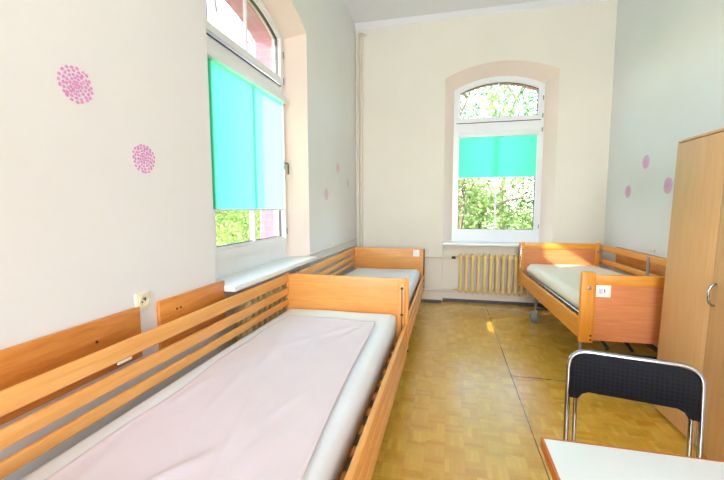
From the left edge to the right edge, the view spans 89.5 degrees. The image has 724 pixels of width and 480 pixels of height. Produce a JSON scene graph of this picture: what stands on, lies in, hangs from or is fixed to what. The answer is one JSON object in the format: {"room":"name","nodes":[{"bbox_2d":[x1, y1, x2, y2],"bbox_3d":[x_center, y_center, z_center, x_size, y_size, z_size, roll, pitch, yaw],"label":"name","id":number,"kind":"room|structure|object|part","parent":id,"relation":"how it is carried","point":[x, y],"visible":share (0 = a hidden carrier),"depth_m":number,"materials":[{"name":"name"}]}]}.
{"room":"hospital room","nodes":[
{"label":"hospital room","id":0,"kind":"room"},
{"bbox_2d":[0,0,356,479],"bbox_3d":[-1.539,-0.683,0.434,0.300,4.290,11.250,1,5,13],"label":"wall","id":1,"kind":"structure","parent":0,"point":[84,231],"depth_m":1.70,"materials":[{"name":"paint"}]},
{"bbox_2d":[0,307,142,424],"bbox_3d":[-1.208,0.494,1.226,0.024,0.247,1.130,1,5,13],"label":"board","id":2,"kind":"object","parent":1,"relation":"attached to","point":[19,363],"visible":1,"depth_m":1.41,"materials":[{"name":"brown wood"}]},
{"bbox_2d":[57,65,93,103],"bbox_3d":[-1.142,-0.619,1.459,0.001,0.147,0.147,1,5,13],"label":"sticker","id":3,"kind":"object","parent":1,"relation":"attached to","point":[81,76],"visible":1,"depth_m":1.46,"materials":[{"name":"pink plastic"}]},
{"bbox_2d":[134,291,149,309],"bbox_3d":[-1.069,0.299,1.789,0.029,0.084,0.084,1,5,13],"label":"wall socket","id":4,"kind":"object","parent":1,"relation":"attached to","point":[142,300],"visible":0.98,"depth_m":1.78,"materials":[{"name":"beige plastic"}]},
{"bbox_2d":[139,296,148,305],"bbox_3d":[-1.069,0.299,1.789,0.008,0.051,0.051,1,5,13],"label":"outlet","id":5,"kind":"object","parent":4,"relation":"attached to","point":[143,300],"depth_m":1.79,"materials":[{"name":"beige plastic"}]},
{"bbox_2d":[132,144,154,173],"bbox_3d":[-1.068,-0.397,1.792,0.001,0.140,0.138,1,5,13],"label":"sticker","id":6,"kind":"object","parent":1,"relation":"attached to","point":[147,147],"visible":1,"depth_m":1.79,"materials":[{"name":"pink plastic"}]},
{"bbox_2d":[156,280,225,349],"bbox_3d":[-0.985,0.436,2.166,0.024,0.288,0.565,1,5,13],"label":"board","id":7,"kind":"object","parent":1,"relation":"attached to","point":[169,309],"visible":0.66,"depth_m":2.10,"materials":[{"name":"brown wood"}]},
{"bbox_2d":[233,284,285,341],"bbox_3d":[-0.824,0.729,3.152,0.156,0.612,0.830,1,5,13],"label":"radiator","id":8,"kind":"object","parent":1,"relation":"attached to","point":[246,304],"visible":0.19,"depth_m":2.92,"materials":[{"name":"beige metal"}]},
{"bbox_2d":[205,0,316,291],"bbox_3d":[-0.843,-0.923,3.080,0.375,2.402,1.530,1,5,13],"label":"window","id":9,"kind":"structure","parent":1,"relation":"in","point":[241,265],"depth_m":3.12,"materials":[{"name":"white plastic"}]},
{"bbox_3d":[-0.959,-1.788,3.029,0.072,0.595,1.204,1,5,13],"label":"fanlight sash","id":10,"kind":"part","parent":9,"relation":"part of","materials":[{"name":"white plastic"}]},
{"bbox_3d":[-0.984,-0.929,3.113,0.085,2.397,1.280,1,5,13],"label":"frame","id":11,"kind":"part","parent":9,"relation":"part of","materials":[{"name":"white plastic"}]},
{"bbox_2d":[207,44,285,238],"bbox_3d":[-0.910,-0.657,3.063,0.051,1.401,1.240,1,5,13],"label":"roller blind","id":12,"kind":"object","parent":9,"relation":"attached to","point":[245,112],"visible":0.85,"depth_m":2.93,"materials":[{"name":"teal fabric"}]},
{"bbox_3d":[-0.779,-0.684,3.661,0.004,1.346,0.004,0,5,-2],"label":"guide cord","id":13,"kind":"part","parent":12,"relation":"part of","materials":[{"name":"white plastic"}]},
{"bbox_3d":[-0.956,-0.650,3.131,0.072,1.492,1.216,1,5,13],"label":"sash","id":14,"kind":"part","parent":9,"relation":"part of","materials":[{"name":"white plastic"}]},
{"bbox_3d":[-0.809,0.255,3.178,0.310,0.037,1.530,1,5,13],"label":"sill","id":15,"kind":"part","parent":9,"relation":"part of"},
{"bbox_3d":[-0.760,-0.725,3.674,0.056,0.130,0.028,1,5,13],"label":"handle","id":16,"kind":"part","parent":9,"relation":"part of","materials":[{"name":"metal"}]},
{"bbox_2d":[307,238,357,255],"bbox_3d":[-0.335,0.067,4.935,0.068,0.037,2.064,1,5,13],"label":"pipe","id":17,"kind":"object","parent":1,"relation":"attached to","point":[357,238],"visible":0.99,"depth_m":4.59,"materials":[{"name":"beige metal"}]},
{"bbox_2d":[307,244,357,263],"bbox_3d":[-0.335,0.151,4.942,0.068,0.037,2.064,1,5,13],"label":"pipe","id":18,"kind":"object","parent":1,"relation":"attached to","point":[319,258],"visible":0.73,"depth_m":4.66,"materials":[{"name":"beige metal"}]},
{"bbox_2d":[224,0,275,238],"bbox_3d":[-1.734,-0.445,0.585,0.180,5.390,12.010,1,5,13],"label":"wall","id":19,"kind":"structure","parent":0,"point":[256,27],"depth_m":3.63,"materials":[{"name":"pink paint"}]},
{"bbox_2d":[342,0,542,23],"bbox_3d":[0.287,-2.916,-0.126,4.330,0.250,12.000,1,5,13],"label":"ceiling","id":20,"kind":"structure","parent":0,"point":[360,11],"depth_m":5.11,"materials":[{"name":"white paint"}]},
{"bbox_2d":[356,0,617,302],"bbox_3d":[1.684,-1.154,5.583,3.580,4.290,0.300,1,5,13],"label":"wall","id":21,"kind":"structure","parent":0,"point":[411,73],"depth_m":5.44,"materials":[{"name":"beige paint"}]},
{"bbox_2d":[357,32,456,258],"bbox_3d":[0.698,-1.460,5.636,1.556,3.474,0.138,1,5,13],"label":"pipe","id":22,"kind":"object","parent":21,"relation":"attached to","point":[450,257],"visible":0.8,"depth_m":5.71,"materials":[{"name":"white metal"}]},
{"bbox_2d":[360,34,455,291],"bbox_3d":[0.721,-1.186,5.657,1.511,3.946,0.135,1,5,13],"label":"pipe","id":23,"kind":"object","parent":21,"relation":"attached to","point":[361,35],"visible":0.78,"depth_m":5.70,"materials":[{"name":"white metal"}]},
{"bbox_2d":[412,298,544,306],"bbox_3d":[1.668,0.966,5.684,3.554,0.050,0.144,1,5,13],"label":"baseboard","id":24,"kind":"structure","parent":21,"relation":"attached to","point":[444,299],"depth_m":5.70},
{"bbox_2d":[354,0,605,29],"bbox_3d":[1.634,-3.246,5.207,3.580,0.055,0.085,1,5,13],"label":"trim","id":25,"kind":"structure","parent":21,"relation":"attached to","point":[545,3],"depth_m":5.22,"materials":[{"name":"white paint"}]},
{"bbox_2d":[456,253,531,296],"bbox_3d":[2.046,0.533,5.551,1.184,0.637,0.156,1,5,13],"label":"radiator","id":26,"kind":"object","parent":21,"relation":"attached to","point":[509,258],"visible":0.84,"depth_m":5.52,"materials":[{"name":"beige metal"}]},
{"bbox_2d":[443,76,545,246],"bbox_3d":[2.011,-1.174,5.423,1.530,2.507,0.405,1,5,13],"label":"window","id":27,"kind":"structure","parent":21,"relation":"in","point":[460,236],"depth_m":5.51,"materials":[{"name":"white plastic"}]},
{"bbox_3d":[2.007,0.059,5.502,1.530,0.037,0.340,1,5,13],"label":"sill","id":28,"kind":"part","parent":27,"relation":"part of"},
{"bbox_3d":[2.042,-0.888,5.577,1.216,1.619,0.072,1,5,13],"label":"sash","id":29,"kind":"part","parent":27,"relation":"part of","materials":[{"name":"white plastic"}]},
{"bbox_2d":[458,130,538,178],"bbox_3d":[2.028,-1.129,5.496,1.136,0.965,0.051,1,5,13],"label":"roller blind","id":30,"kind":"object","parent":27,"relation":"attached to","point":[509,154],"visible":1,"depth_m":5.49,"materials":[{"name":"teal fabric"}]},
{"bbox_3d":[2.040,-2.088,5.469,1.204,0.619,0.072,1,5,13],"label":"fanlight sash","id":31,"kind":"part","parent":27,"relation":"part of","materials":[{"name":"white plastic"}]},
{"bbox_2d":[461,83,537,94],"bbox_3d":[1.658,-0.926,5.837,4.340,5.390,0.180,1,5,13],"label":"wall","id":32,"kind":"structure","parent":0,"point":[524,86],"depth_m":5.60,"materials":[{"name":"white paint"}]},
{"bbox_2d":[371,301,707,479],"bbox_3d":[0.298,1.581,0.278,4.330,0.200,12.000,1,5,13],"label":"floor","id":33,"kind":"structure","parent":0,"point":[480,386],"depth_m":2.76,"materials":[{"name":"brown laminate"}]},
{"bbox_2d":[0,272,408,479],"bbox_3d":[-0.418,0.860,1.989,1.089,0.931,2.418,1,5,13],"label":"bed","id":34,"kind":"object","parent":33,"relation":"on","point":[361,294],"visible":0.56,"depth_m":1.79,"materials":[{"name":"brown wood"}]},
{"bbox_3d":[-0.925,0.550,2.083,0.024,0.065,2.333,1,5,13],"label":"rail","id":35,"kind":"part","parent":34,"relation":"part of","materials":[{"name":"brown wood"}]},
{"bbox_3d":[-0.925,0.436,2.073,0.024,0.080,2.333,1,5,13],"label":"rail","id":36,"kind":"part","parent":34,"relation":"part of","materials":[{"name":"brown wood"}]},
{"bbox_3d":[-0.925,0.647,2.092,0.024,0.054,2.333,1,5,13],"label":"rail","id":37,"kind":"part","parent":34,"relation":"part of","materials":[{"name":"brown wood"}]},
{"bbox_2d":[20,309,395,479],"bbox_3d":[-0.446,0.802,1.998,0.955,0.222,2.320,1,5,13],"label":"mattress","id":38,"kind":"object","parent":34,"relation":"on","point":[333,448],"visible":0.35,"depth_m":1.70,"materials":[{"name":"white fabric"}]},
{"bbox_2d":[44,315,374,479],"bbox_3d":[-0.427,0.682,1.897,0.851,0.026,1.913,1,5,13],"label":"sheet","id":39,"kind":"object","parent":38,"relation":"on","point":[261,410],"visible":1,"depth_m":1.50,"materials":[{"name":"pink fabric"}]},
{"bbox_3d":[-0.656,0.587,3.245,0.034,0.612,0.034,1,5,13],"label":"corner post","id":40,"kind":"part","parent":34,"relation":"part of","materials":[{"name":"brown wood"}]},
{"bbox_3d":[-0.419,0.961,1.996,0.904,0.050,2.225,1,5,13],"label":"bed frame","id":41,"kind":"part","parent":34,"relation":"part of","materials":[{"name":"brown wood"}]},
{"bbox_3d":[0.088,0.827,1.867,0.030,0.074,2.333,1,5,13],"label":"rail","id":42,"kind":"part","parent":34,"relation":"part of","materials":[{"name":"brown wood"}]},
{"bbox_3d":[0.088,0.910,1.874,0.030,0.089,2.333,1,5,13],"label":"rail","id":43,"kind":"part","parent":34,"relation":"part of","materials":[{"name":"brown wood"}]},
{"bbox_3d":[0.088,1.003,1.883,0.030,0.094,2.333,1,5,13],"label":"rail","id":44,"kind":"part","parent":34,"relation":"part of","materials":[{"name":"brown wood"}]},
{"bbox_3d":[0.367,0.607,3.003,0.034,0.612,0.034,1,5,13],"label":"corner post","id":45,"kind":"part","parent":34,"relation":"part of","materials":[{"name":"brown wood"}]},
{"bbox_2d":[296,247,424,341],"bbox_3d":[0.140,0.660,4.346,1.047,0.904,2.199,1,5,13],"label":"bed","id":46,"kind":"object","parent":33,"relation":"on","point":[365,257],"visible":0.24,"depth_m":5.27,"materials":[{"name":"brown wood"}]},
{"bbox_3d":[-0.358,0.243,4.428,0.024,0.075,2.113,1,5,13],"label":"rail","id":47,"kind":"part","parent":46,"relation":"part of","materials":[{"name":"brown wood"}]},
{"bbox_3d":[-0.358,0.342,4.437,0.024,0.055,2.113,1,5,13],"label":"rail","id":48,"kind":"part","parent":46,"relation":"part of","materials":[{"name":"brown wood"}]},
{"bbox_3d":[-0.358,0.427,4.445,0.024,0.045,2.113,1,5,13],"label":"rail","id":49,"kind":"part","parent":46,"relation":"part of","materials":[{"name":"brown wood"}]},
{"bbox_2d":[344,268,419,303],"bbox_3d":[0.128,0.575,4.338,0.950,0.193,2.100,1,5,13],"label":"mattress","id":50,"kind":"object","parent":46,"relation":"on","point":[413,275],"visible":0.27,"depth_m":4.84,"materials":[{"name":"white fabric"}]},
{"bbox_3d":[0.635,0.804,4.242,0.026,0.065,2.113,1,5,13],"label":"rail","id":51,"kind":"part","parent":46,"relation":"part of","materials":[{"name":"brown wood"}]},
{"bbox_3d":[0.635,0.715,4.234,0.026,0.065,2.113,1,5,13],"label":"rail","id":52,"kind":"part","parent":46,"relation":"part of","materials":[{"name":"brown wood"}]},
{"bbox_3d":[0.635,0.627,4.226,0.026,0.060,2.113,1,5,13],"label":"rail","id":53,"kind":"part","parent":46,"relation":"part of","materials":[{"name":"brown wood"}]},
{"bbox_2d":[518,242,666,358],"bbox_3d":[2.477,0.638,3.947,1.022,1.007,2.292,1,5,12],"label":"bed","id":54,"kind":"object","parent":33,"relation":"on","point":[627,309],"visible":0.71,"depth_m":2.92,"materials":[{"name":"brown wood"}]},
{"bbox_3d":[2.236,0.338,5.121,0.067,0.618,0.046,1,5,12],"label":"post","id":55,"kind":"part","parent":54,"relation":"part of","materials":[{"name":"brown wood"}]},
{"bbox_3d":[1.992,0.615,4.048,0.026,0.170,2.196,1,5,12],"label":"rail","id":56,"kind":"part","parent":54,"relation":"part of","materials":[{"name":"brown wood"}]},
{"bbox_3d":[2.027,0.524,4.033,0.022,0.022,2.180,1,5,12],"label":"mattress rail","id":57,"kind":"part","parent":54,"relation":"part of","materials":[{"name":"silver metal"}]},
{"bbox_3d":[2.703,0.085,5.002,0.896,0.078,0.038,1,5,12],"label":"rail","id":58,"kind":"part","parent":54,"relation":"part of","materials":[{"name":"brown wood"}]},
{"bbox_2d":[527,264,623,309],"bbox_3d":[2.492,0.472,3.994,0.900,0.161,2.020,1,5,12],"label":"mattress","id":59,"kind":"object","parent":54,"relation":"on","point":[563,280],"visible":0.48,"depth_m":4.09,"materials":[{"name":"white fabric"}]},
{"bbox_3d":[1.801,0.538,2.933,0.100,0.574,0.046,1,5,12],"label":"post","id":60,"kind":"part","parent":54,"relation":"part of","materials":[{"name":"brown wood"}]},
{"bbox_3d":[3.170,0.353,4.929,0.067,0.618,0.046,1,5,12],"label":"post","id":61,"kind":"part","parent":54,"relation":"part of","materials":[{"name":"brown wood"}]},
{"bbox_3d":[2.350,0.789,3.836,0.032,0.360,1.050,1,5,12],"label":"lift arm","id":62,"kind":"part","parent":54,"relation":"part of","materials":[{"name":"metal"}]},
{"bbox_3d":[2.963,0.364,3.825,0.024,0.065,2.192,1,5,12],"label":"rail","id":63,"kind":"part","parent":54,"relation":"part of","materials":[{"name":"brown wood"}]},
{"bbox_3d":[2.546,0.792,3.796,0.032,0.360,1.050,1,5,12],"label":"lift arm","id":64,"kind":"part","parent":54,"relation":"part of","materials":[{"name":"metal"}]},
{"bbox_3d":[2.251,0.320,2.820,0.830,0.078,0.038,1,5,12],"label":"rail","id":65,"kind":"part","parent":54,"relation":"part of","materials":[{"name":"brown wood"}]},
{"bbox_3d":[2.963,0.188,3.809,0.024,0.068,2.192,1,5,12],"label":"rail","id":66,"kind":"part","parent":54,"relation":"part of","materials":[{"name":"brown wood"}]},
{"bbox_2d":[540,437,723,479],"bbox_3d":[0.947,1.064,0.696,0.950,0.751,0.872,1,5,13],"label":"table","id":67,"kind":"object","parent":33,"relation":"on","point":[565,459],"visible":1,"depth_m":1.07,"materials":[{"name":"white laminate"}]},
{"bbox_2d":[563,349,706,457],"bbox_3d":[1.117,0.963,1.455,0.531,0.827,0.571,2,6,25],"label":"folding chair","id":68,"kind":"object","parent":33,"relation":"on","point":[681,386],"visible":0.73,"depth_m":1.65,"materials":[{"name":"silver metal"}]},
{"bbox_2d":[653,128,723,460],"bbox_3d":[2.329,0.335,2.093,0.613,1.956,1.015,2,6,13],"label":"wardrobe","id":69,"kind":"object","parent":33,"relation":"on","point":[691,333],"visible":0.91,"depth_m":2.29,"materials":[{"name":"brown wood"}]},
{"bbox_3d":[2.368,-0.629,1.997,0.570,0.018,1.015,2,6,13],"label":"panel","id":70,"kind":"part","parent":69,"relation":"part of","materials":[{"name":"brown wood"}]},
{"bbox_3d":[2.026,0.345,1.917,0.019,1.911,0.526,2,6,13],"label":"door","id":71,"kind":"part","parent":69,"relation":"part of","materials":[{"name":"brown wood"}]},
{"bbox_3d":[2.050,0.322,2.144,0.046,0.144,0.014,2,6,13],"label":"door handle","id":72,"kind":"part","parent":69,"relation":"part of","materials":[{"name":"silver metal"}]},
{"bbox_2d":[602,0,723,346],"bbox_3d":[2.235,-0.621,-0.357,0.250,4.290,11.950,1,5,13],"label":"wall","id":73,"kind":"structure","parent":0,"point":[668,75],"depth_m":3.89,"materials":[{"name":"paint"}]},
{"bbox_2d":[625,186,630,197],"bbox_3d":[3.247,-0.591,4.461,0.001,0.155,0.146,1,5,13],"label":"sticker","id":74,"kind":"object","parent":73,"relation":"attached to","point":[627,189],"visible":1,"depth_m":4.46,"materials":[{"name":"pink plastic"}]},
{"bbox_2d":[615,247,666,276],"bbox_3d":[3.055,0.314,3.763,0.021,0.285,1.950,1,5,13],"label":"board","id":75,"kind":"object","parent":73,"relation":"attached to","point":[656,269],"visible":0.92,"depth_m":4.14,"materials":[{"name":"brown wood"}]},
{"bbox_2d":[642,155,649,167],"bbox_3d":[3.158,-0.869,4.064,0.001,0.150,0.148,1,5,13],"label":"sticker","id":76,"kind":"object","parent":73,"relation":"attached to","point":[645,157],"visible":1,"depth_m":4.06,"materials":[{"name":"pink plastic"}]},
{"bbox_2d":[646,344,657,352],"bbox_3d":[2.090,1.497,-0.231,0.013,0.050,11.216,1,5,13],"label":"baseboard","id":77,"kind":"structure","parent":73,"relation":"attached to","point":[651,346],"depth_m":3.83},
{"bbox_2d":[663,177,672,193],"bbox_3d":[3.052,-0.543,3.645,0.001,0.163,0.160,1,5,13],"label":"sticker","id":78,"kind":"object","parent":73,"relation":"attached to","point":[668,184],"visible":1,"depth_m":3.65,"materials":[{"name":"pink plastic"}]},
{"label":"outside","id":79,"kind":"structure","parent":0,"visible":0},
{"bbox_2d":[216,217,528,245],"bbox_3d":[6.944,-0.141,29.292,120.000,0.400,120.000,1,5,13],"label":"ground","id":80,"kind":"structure","parent":79,"point":[236,217],"depth_m":47.74,"materials":[{"name":"green plant"}]},
{"bbox_2d":[215,211,260,245],"bbox_3d":[-4.902,-1.155,13.726,6.432,4.573,5.060,-3,6,-28],"label":"bush","id":81,"kind":"object","parent":80,"relation":"on","point":[222,231],"visible":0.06,"depth_m":12.55,"materials":[{"name":"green plant"}]},
{"bbox_2d":[216,214,259,242],"bbox_3d":[-6.401,-1.608,18.436,5.887,4.560,6.582,-2,5,-18],"label":"bush","id":82,"kind":"object","parent":80,"relation":"on","point":[219,214],"visible":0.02,"depth_m":17.79,"materials":[{"name":"green plant"}]},
{"bbox_2d":[225,210,260,241],"bbox_3d":[-2.522,-0.680,12.023,3.315,3.841,3.904,4,6,37],"label":"bush","id":83,"kind":"object","parent":80,"relation":"on","point":[245,216],"visible":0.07,"depth_m":11.08,"materials":[{"name":"green plant"}]},
{"bbox_2d":[248,37,255,56],"bbox_3d":[-3.671,-4.521,17.116,4.862,10.574,4.378,-3,6,-27],"label":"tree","id":84,"kind":"object","parent":80,"relation":"on","point":[251,40],"visible":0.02,"depth_m":14.89,"materials":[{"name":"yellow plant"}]},
{"bbox_2d":[458,85,532,227],"bbox_3d":[2.934,-2.824,10.714,3.849,8.302,3.427,-2,6,-21],"label":"tree","id":85,"kind":"object","parent":80,"relation":"on","point":[501,88],"visible":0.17,"depth_m":10.69,"materials":[{"name":"green plant"}]},
{"bbox_3d":[2.929,-4.835,10.534,3.849,4.263,3.427,-2,6,-21],"label":"crown","id":86,"kind":"part","parent":85,"relation":"part of","materials":[{"name":"green plant"}]},
{"bbox_2d":[458,177,533,228],"bbox_3d":[3.590,-1.288,12.526,5.138,4.921,4.471,-2,6,-22],"label":"bush","id":87,"kind":"object","parent":80,"relation":"on","point":[478,200],"visible":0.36,"depth_m":12.06,"materials":[{"name":"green plant"}]},
{"bbox_2d":[461,85,537,228],"bbox_3d":[6.657,-4.491,16.600,6.520,10.554,6.173,-1,5,-14],"label":"tree","id":88,"kind":"object","parent":80,"relation":"on","point":[474,112],"visible":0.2,"depth_m":15.40,"materials":[{"name":"green plant"}]},
{"bbox_3d":[6.652,-6.461,16.423,6.520,6.597,6.173,-1,5,-14],"label":"crown","id":89,"kind":"part","parent":88,"relation":"part of","materials":[{"name":"green plant"}]},
{"bbox_2d":[499,177,533,228],"bbox_3d":[7.614,-1.723,12.472,5.535,5.783,5.111,1,5,13],"label":"bush","id":90,"kind":"object","parent":80,"relation":"on","point":[529,198],"visible":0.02,"depth_m":13.46,"materials":[{"name":"green plant"}]}
]}

